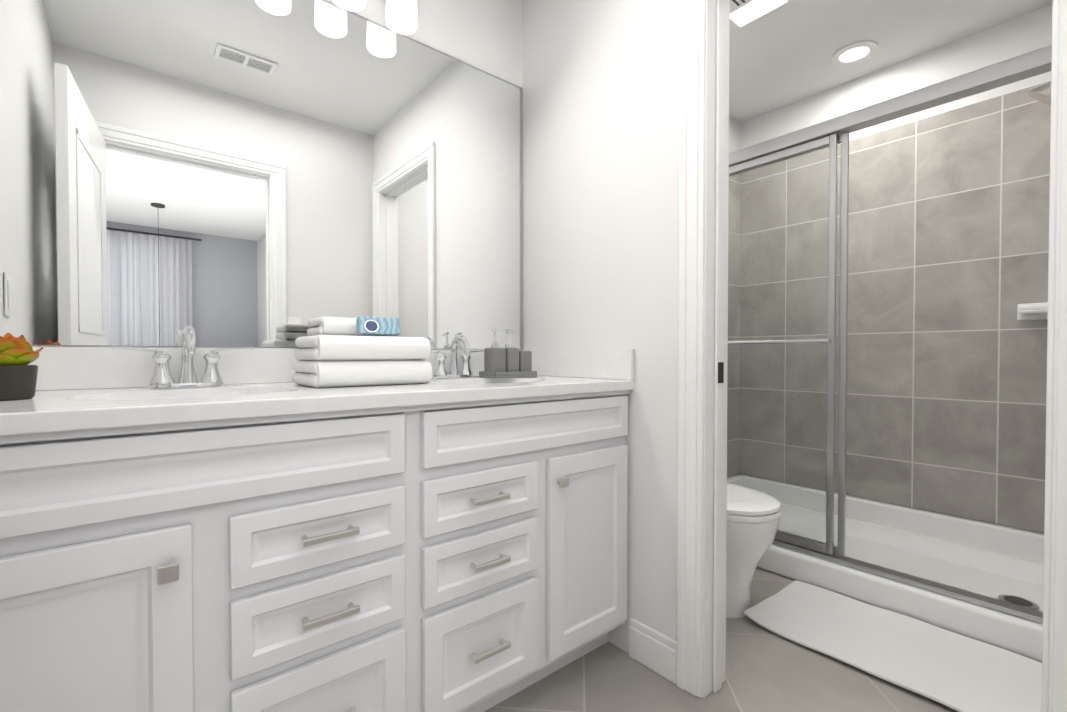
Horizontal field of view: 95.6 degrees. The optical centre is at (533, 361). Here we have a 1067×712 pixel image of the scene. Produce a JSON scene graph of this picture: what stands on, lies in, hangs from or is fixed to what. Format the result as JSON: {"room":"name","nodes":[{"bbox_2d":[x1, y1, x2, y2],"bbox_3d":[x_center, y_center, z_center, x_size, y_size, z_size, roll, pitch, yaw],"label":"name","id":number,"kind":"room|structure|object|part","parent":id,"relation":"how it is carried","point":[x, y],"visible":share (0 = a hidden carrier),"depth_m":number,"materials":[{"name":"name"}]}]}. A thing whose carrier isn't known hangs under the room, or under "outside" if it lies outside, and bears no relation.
{"room":"bathroom","nodes":[
{"label":"bathroom","id":0,"kind":"room"},
{"bbox_2d":[0,0,522,349],"bbox_3d":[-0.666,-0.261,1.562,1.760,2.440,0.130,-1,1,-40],"label":"mirror","id":1,"kind":"object","parent":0,"point":[247,173],"depth_m":1.37,"materials":[{"name":"clear glass"}]},
{"bbox_2d":[333,0,417,34],"bbox_3d":[-0.569,-1.181,1.466,0.505,0.188,0.139,-1,1,-40],"label":"sconce","id":2,"kind":"object","parent":1,"relation":"attached to","point":[401,17],"visible":1,"depth_m":1.53,"materials":[{"name":"white glass"}]},
{"bbox_2d":[522,0,679,652],"bbox_3d":[1.756,-0.237,-0.073,0.120,2.440,5.500,-1,1,-40],"label":"wall","id":3,"kind":"structure","parent":0,"point":[600,82],"depth_m":1.60,"materials":[{"name":"white paint"}]},
{"bbox_2d":[629,618,676,683],"bbox_3d":[0.334,0.901,1.252,0.667,0.125,1.569,-1,1,-40],"label":"baseboard","id":4,"kind":"structure","parent":3,"relation":"attached to","point":[653,649],"depth_m":1.50,"materials":[{"name":"white paint"}]},
{"bbox_2d":[677,0,1066,711],"bbox_3d":[0.747,-0.090,1.146,0.158,2.110,0.830,-1,1,-40],"label":"trim","id":5,"kind":"structure","parent":3,"relation":"attached to","point":[703,330],"depth_m":1.38,"materials":[{"name":"white paint"}]},
{"bbox_2d":[718,362,723,382],"bbox_3d":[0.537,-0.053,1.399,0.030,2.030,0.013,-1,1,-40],"label":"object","id":6,"kind":"structure","parent":5,"relation":"attached to","point":[720,372],"depth_m":1.40,"materials":[{"name":"black metal"}]},
{"bbox_2d":[484,567,958,711],"bbox_3d":[1.024,1.021,-0.597,5.700,0.060,6.000,-1,1,-40],"label":"floor","id":7,"kind":"structure","parent":0,"point":[767,670],"depth_m":1.43,"materials":[{"name":"tile"}]},
{"bbox_2d":[0,347,634,711],"bbox_3d":[-0.439,0.463,1.298,1.518,1.000,0.601,-1,1,-40],"label":"bathroom vanity","id":8,"kind":"object","parent":7,"relation":"on","point":[461,557],"depth_m":0.98,"materials":[{"name":"white paint"}]},
{"bbox_2d":[0,375,633,435],"bbox_3d":[-0.444,0.079,1.299,1.518,0.032,0.584,-1,1,-40],"label":"countertop","id":9,"kind":"structure","parent":8,"relation":"on","point":[47,411],"depth_m":0.97,"materials":[{"name":"stone"}]},
{"bbox_2d":[0,333,42,400],"bbox_3d":[-0.954,0.008,0.882,0.084,0.122,0.081,-1,1,-40],"label":"succulent","id":10,"kind":"object","parent":9,"relation":"on","point":[18,375],"visible":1,"depth_m":0.87,"materials":[{"name":"green plant"}]},
{"bbox_2d":[112,326,252,388],"bbox_3d":[-0.847,-0.011,1.188,0.287,0.151,0.128,-1,1,-40],"label":"faucet","id":11,"kind":"object","parent":9,"relation":"on","point":[162,377],"visible":1,"depth_m":1.20,"materials":[{"name":"silver metal"}]},
{"bbox_2d":[293,317,431,387],"bbox_3d":[-0.471,-0.029,1.343,0.315,0.181,0.232,-1,1,-40],"label":"towels","id":12,"kind":"object","parent":9,"relation":"on","point":[336,352],"visible":0.92,"depth_m":1.25,"materials":[{"name":"white fabric"}]},
{"bbox_2d":[356,316,399,335],"bbox_3d":[-0.419,-0.096,1.308,0.110,0.049,0.032,-1,1,-36],"label":"soap box","id":13,"kind":"object","parent":12,"relation":"on","point":[379,326],"visible":0.98,"depth_m":1.30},
{"bbox_2d":[430,335,483,378],"bbox_3d":[-0.259,-0.019,1.676,0.287,0.151,0.128,-1,1,-40],"label":"faucet","id":14,"kind":"object","parent":9,"relation":"on","point":[440,372],"visible":0.98,"depth_m":1.69,"materials":[{"name":"silver metal"}]},
{"bbox_2d":[479,329,536,378],"bbox_3d":[-0.090,-0.031,1.743,0.187,0.174,0.104,-1,1,-40],"label":"soap dispenser set","id":15,"kind":"object","parent":9,"relation":"on","point":[508,361],"visible":1,"depth_m":1.71,"materials":[{"name":"grey ceramic"}]},
{"bbox_3d":[-0.444,0.117,1.300,1.518,0.308,0.584,-1,1,-40],"label":"bathroom vanity back","id":16,"kind":"part","parent":8,"relation":"part of","materials":[{"name":"white stone"}]},
{"bbox_2d":[726,482,781,617],"bbox_3d":[0.638,0.550,2.023,0.420,0.805,0.748,-1,1,-40],"label":"toilet","id":17,"kind":"object","parent":7,"relation":"on","point":[753,518],"visible":0.19,"depth_m":1.76,"materials":[{"name":"white ceramic"}]},
{"bbox_2d":[727,475,1043,662],"bbox_3d":[1.501,0.835,2.233,0.751,0.228,1.532,-1,1,-40],"label":"shower pan","id":18,"kind":"object","parent":7,"relation":"on","point":[1003,563],"visible":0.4,"depth_m":2.08,"materials":[{"name":"white ceramic"}]},
{"bbox_2d":[727,45,1051,623],"bbox_3d":[1.242,-0.084,2.005,0.106,1.830,1.530,-1,1,-40],"label":"shower door","id":19,"kind":"structure","parent":18,"relation":"on","point":[832,133],"depth_m":2.00,"materials":[{"name":"clear glass"}]},
{"bbox_2d":[744,580,1041,711],"bbox_3d":[1.207,0.934,1.613,0.466,0.031,0.808,-1,1,-40],"label":"bath mat","id":20,"kind":"object","parent":7,"relation":"on","point":[957,672],"visible":0.98,"depth_m":1.57,"materials":[{"name":"white fabric"}]},
{"bbox_2d":[728,116,740,477],"bbox_3d":[0.674,-0.276,2.570,1.590,2.440,0.050,-1,1,-40],"label":"wall","id":21,"kind":"structure","parent":0,"point":[734,133],"depth_m":2.99,"materials":[{"name":"white paint"}]},
{"bbox_2d":[729,0,1052,122],"bbox_3d":[1.024,-1.479,-0.634,5.700,0.060,6.000,-1,1,-40],"label":"ceiling","id":22,"kind":"structure","parent":0,"point":[781,57],"depth_m":2.22,"materials":[{"name":"white paint"}]},
{"bbox_2d":[730,0,793,30],"bbox_3d":[0.876,-1.479,1.973,0.300,0.014,0.260,-1,1,-40],"label":"ceiling exhaust fan","id":23,"kind":"object","parent":22,"relation":"attached to","point":[744,13],"visible":0.73,"depth_m":2.03,"materials":[{"name":"white paint"}]},
{"bbox_2d":[831,41,877,65],"bbox_3d":[1.549,-1.486,2.336,0.188,0.009,0.188,-1,1,-40],"label":"recessed light","id":24,"kind":"object","parent":22,"relation":"in","point":[854,53],"visible":1,"depth_m":2.33,"materials":[{"name":"white paint"}]},
{"bbox_2d":[738,4,1051,533],"bbox_3d":[1.769,-0.276,2.589,0.120,2.440,2.020,-1,1,-40],"label":"wall","id":25,"kind":"structure","parent":0,"point":[1020,35],"depth_m":2.35,"materials":[{"name":"white paint"}]},
{"bbox_2d":[727,81,1050,532],"bbox_3d":[1.516,-0.225,2.230,0.730,1.891,1.550,-1,1,-40],"label":"shower wall tile","id":26,"kind":"structure","parent":25,"relation":"attached to","point":[948,235],"depth_m":2.36,"materials":[{"name":"grey tile"}]},
{"bbox_2d":[1027,82,1050,103],"bbox_3d":[1.895,-0.998,1.691,0.100,0.149,0.238,-1,1,-40],"label":"shower head","id":27,"kind":"object","parent":26,"relation":"attached to","point":[1042,94],"visible":0.46,"depth_m":1.74},
{"bbox_2d":[1017,302,1047,319],"bbox_3d":[2.125,-0.212,1.975,0.100,0.070,0.220,-1,1,-40],"label":"shelf","id":28,"kind":"object","parent":25,"relation":"attached to","point":[1033,311],"visible":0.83,"depth_m":2.02,"materials":[{"name":"white ceramic"}]}
]}

